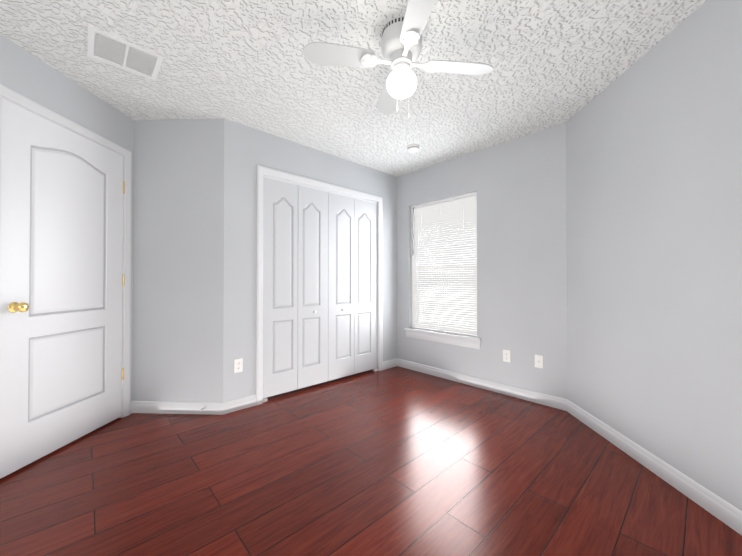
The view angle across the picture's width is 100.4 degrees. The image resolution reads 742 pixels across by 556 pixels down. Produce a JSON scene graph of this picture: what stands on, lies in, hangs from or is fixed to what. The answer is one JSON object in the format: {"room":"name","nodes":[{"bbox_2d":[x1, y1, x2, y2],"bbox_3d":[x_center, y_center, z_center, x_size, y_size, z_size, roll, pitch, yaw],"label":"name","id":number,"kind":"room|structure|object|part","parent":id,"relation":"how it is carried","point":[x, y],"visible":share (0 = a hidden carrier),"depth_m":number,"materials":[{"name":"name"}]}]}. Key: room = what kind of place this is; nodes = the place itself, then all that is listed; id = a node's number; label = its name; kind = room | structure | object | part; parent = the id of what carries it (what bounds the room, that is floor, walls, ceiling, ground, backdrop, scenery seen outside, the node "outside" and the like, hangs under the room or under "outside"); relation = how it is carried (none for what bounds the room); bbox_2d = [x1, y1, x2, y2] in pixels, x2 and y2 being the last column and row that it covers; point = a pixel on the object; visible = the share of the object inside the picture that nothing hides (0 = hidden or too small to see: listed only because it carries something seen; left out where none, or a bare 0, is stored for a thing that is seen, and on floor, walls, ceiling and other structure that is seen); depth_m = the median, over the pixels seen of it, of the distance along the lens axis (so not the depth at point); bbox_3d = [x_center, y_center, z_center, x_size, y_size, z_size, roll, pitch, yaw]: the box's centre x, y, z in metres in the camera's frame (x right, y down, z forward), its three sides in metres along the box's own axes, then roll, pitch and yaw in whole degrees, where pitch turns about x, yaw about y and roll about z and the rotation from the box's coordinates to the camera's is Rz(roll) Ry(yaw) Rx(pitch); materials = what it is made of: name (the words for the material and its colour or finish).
{"room":"empty bedroom","nodes":[
{"label":"empty bedroom","id":0,"kind":"room"},
{"bbox_2d":[0,34,133,401],"bbox_3d":[-2.114,-0.117,0.823,0.120,2.440,3.765,0,0,2],"label":"wall","id":1,"kind":"structure","parent":0,"point":[25,73],"depth_m":2.04,"materials":[{"name":"grey paint"}]},
{"bbox_2d":[0,98,124,478],"bbox_3d":[-1.989,0.057,2.089,0.105,2.083,0.811,0,0,2],"label":"door","id":2,"kind":"structure","parent":1,"relation":"in","point":[61,248],"depth_m":1.97,"materials":[{"name":"white paint"}]},
{"bbox_3d":[-1.985,0.166,1.748,0.070,0.060,0.060,0,0,2],"label":"knob","id":3,"kind":"part","parent":2,"relation":"part of","materials":[{"name":"gold metal"}]},
{"bbox_3d":[-1.986,0.020,2.485,0.012,1.596,0.020,0,0,2],"label":"door hinges","id":4,"kind":"part","parent":2,"relation":"part of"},
{"bbox_2d":[0,84,131,417],"bbox_3d":[-2.057,0.032,2.083,0.137,2.164,0.926,0,0,2],"label":"door frame","id":5,"kind":"structure","parent":1,"relation":"attached to","point":[16,98],"depth_m":2.48,"materials":[{"name":"white wood"}]},
{"bbox_2d":[132,119,223,401],"bbox_3d":[-1.658,-0.102,2.630,0.891,2.440,0.120,0,0,2],"label":"wall","id":6,"kind":"structure","parent":0,"point":[178,280],"depth_m":2.57,"materials":[{"name":"grey paint"}]},
{"bbox_2d":[223,119,396,401],"bbox_3d":[-0.435,-0.095,3.360,2.243,2.440,0.120,0,-1,-43],"label":"wall","id":7,"kind":"structure","parent":0,"point":[247,150],"depth_m":2.71,"materials":[{"name":"grey paint"}]},
{"bbox_2d":[234,358,242,372],"bbox_3d":[-1.125,0.743,2.624,0.070,0.115,0.008,0,-1,-43],"label":"outlet","id":8,"kind":"object","parent":7,"relation":"attached to","point":[238,365],"visible":1,"depth_m":2.62,"materials":[{"name":"white plastic"}]},
{"bbox_2d":[263,177,343,397],"bbox_3d":[-0.645,0.085,3.108,0.917,2.014,0.054,0,-1,-40],"label":"closet door","id":9,"kind":"structure","parent":7,"relation":"in","point":[280,287],"depth_m":2.92,"materials":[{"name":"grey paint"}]},
{"bbox_2d":[297,185,327,388],"bbox_3d":[-0.597,0.086,3.176,0.356,2.014,0.030,0,-1,-43],"label":"closet door leaf","id":10,"kind":"structure","parent":7,"relation":"in","point":[312,281],"depth_m":3.16,"materials":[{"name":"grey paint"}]},
{"bbox_2d":[256,165,382,404],"bbox_3d":[-0.475,0.063,3.310,1.574,2.123,0.137,0,-1,-43],"label":"trim","id":11,"kind":"structure","parent":7,"relation":"attached to","point":[271,173],"depth_m":2.93,"materials":[{"name":"white wood"}]},
{"bbox_2d":[328,192,353,380],"bbox_3d":[-0.333,0.088,3.422,0.356,2.014,0.030,0,-1,-43],"label":"closet door leaf","id":12,"kind":"structure","parent":7,"relation":"in","point":[340,282],"depth_m":3.40,"materials":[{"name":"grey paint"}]},
{"bbox_2d":[354,198,376,373],"bbox_3d":[-0.069,0.090,3.668,0.356,2.014,0.030,0,-1,-43],"label":"closet door leaf","id":13,"kind":"structure","parent":7,"relation":"in","point":[365,285],"depth_m":3.65,"materials":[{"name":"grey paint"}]},
{"bbox_2d":[0,0,706,176],"bbox_3d":[-0.498,-1.389,1.760,5.038,0.120,6.300,0,0,2],"label":"ceiling","id":14,"kind":"structure","parent":0,"point":[551,62],"depth_m":1.91,"materials":[{"name":"white paint"}]},
{"bbox_2d":[88,25,163,80],"bbox_3d":[-1.465,-1.324,1.847,0.335,0.010,0.300,0,-1,-43],"label":"ceiling vent","id":15,"kind":"object","parent":14,"relation":"in","point":[110,49],"visible":1,"depth_m":1.83,"materials":[{"name":"white metal"}]},
{"bbox_2d":[303,0,492,118],"bbox_3d":[0.165,-1.113,1.667,0.765,0.434,0.765,0,-1,37],"label":"fan","id":16,"kind":"object","parent":14,"relation":"hanging from","point":[401,44],"visible":1,"depth_m":1.62,"materials":[{"name":"white plastic"}]},
{"bbox_3d":[0.165,-1.042,1.666,0.162,0.126,0.162,0,0,2],"label":"globe","id":17,"kind":"part","parent":16,"relation":"part of","materials":[{"name":"white glass"}]},
{"bbox_2d":[407,144,419,152],"bbox_3d":[0.427,-1.299,3.115,0.134,0.037,0.134,0,0,2],"label":"smoke detector","id":18,"kind":"object","parent":14,"relation":"attached to","point":[413,148],"visible":0.98,"depth_m":3.08,"materials":[{"name":"white plastic"}]},
{"bbox_2d":[0,366,741,555],"bbox_3d":[-0.498,1.171,1.738,5.038,0.120,6.300,0,0,2],"label":"floor","id":19,"kind":"structure","parent":0,"point":[397,461],"depth_m":1.65,"materials":[{"name":"laminate"}]},
{"bbox_2d":[397,123,566,398],"bbox_3d":[1.041,-0.096,3.349,0.120,2.440,2.149,0,-1,-44],"label":"wall","id":20,"kind":"structure","parent":0,"point":[518,185],"depth_m":2.96,"materials":[{"name":"grey paint"}]},
{"bbox_2d":[404,195,481,348],"bbox_3d":[0.816,-0.085,3.557,0.149,1.638,1.000,0,-1,-44],"label":"window","id":21,"kind":"structure","parent":20,"relation":"in","point":[441,281],"depth_m":3.50,"materials":[{"name":"white plastic"}]},
{"bbox_2d":[411,192,476,336],"bbox_3d":[0.815,-0.142,3.557,0.026,1.520,0.888,0,-1,-44],"label":"window blind","id":22,"kind":"object","parent":21,"relation":"attached to","point":[445,210],"visible":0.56,"depth_m":3.51,"materials":[{"name":"white plastic"}]},
{"bbox_2d":[413,208,413,254],"bbox_3d":[0.525,-0.576,3.835,0.016,0.590,0.016,0,0,2],"label":"blind wand","id":23,"kind":"object","parent":22,"relation":"hanging from","point":[413,231],"visible":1,"depth_m":3.83,"materials":[{"name":"grey plastic"}]},
{"bbox_2d":[383,358,565,410],"bbox_3d":[0.880,1.076,3.299,1.527,0.096,1.336,0,0,2],"label":"baseboard","id":24,"kind":"structure","parent":20,"relation":"attached to","point":[537,397],"depth_m":3.12,"materials":[{"name":"white wood"}]},
{"bbox_2d":[503,349,510,361],"bbox_3d":[1.304,0.749,2.972,0.008,0.115,0.070,0,-1,-44],"label":"outlet","id":25,"kind":"object","parent":20,"relation":"attached to","point":[506,355],"visible":1,"depth_m":2.97,"materials":[{"name":"white plastic"}]},
{"bbox_2d":[535,354,542,368],"bbox_3d":[1.503,0.747,2.767,0.053,0.115,0.051,0,0,2],"label":"outlet plate","id":26,"kind":"object","parent":20,"relation":"attached to","point":[538,361],"visible":1,"depth_m":2.76,"materials":[{"name":"white plastic"}]},
{"bbox_2d":[566,0,741,510],"bbox_3d":[1.645,-0.118,0.765,0.120,2.440,3.940,0,0,2],"label":"wall","id":27,"kind":"structure","parent":0,"point":[654,230],"depth_m":1.69,"materials":[{"name":"grey paint"}]},
{"bbox_2d":[566,399,741,534],"bbox_3d":[1.579,1.054,0.758,0.013,0.096,3.700,0,0,2],"label":"baseboard","id":28,"kind":"structure","parent":27,"relation":"attached to","point":[723,511],"depth_m":1.68,"materials":[{"name":"white wood"}]},
{"label":"outside","id":29,"kind":"structure","parent":0,"visible":0},
{"bbox_2d":[418,208,475,321],"bbox_3d":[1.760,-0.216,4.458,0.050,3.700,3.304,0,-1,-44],"label":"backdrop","id":30,"kind":"structure","parent":29,"point":[441,264],"depth_m":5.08,"materials":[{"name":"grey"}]},
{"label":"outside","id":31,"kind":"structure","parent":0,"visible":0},
{"bbox_2d":[425,286,473,327],"bbox_3d":[1.373,0.585,4.531,0.100,1.340,1.454,0,-1,-44],"label":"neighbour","id":32,"kind":"structure","parent":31,"point":[448,314],"depth_m":4.67,"materials":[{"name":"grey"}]}
]}

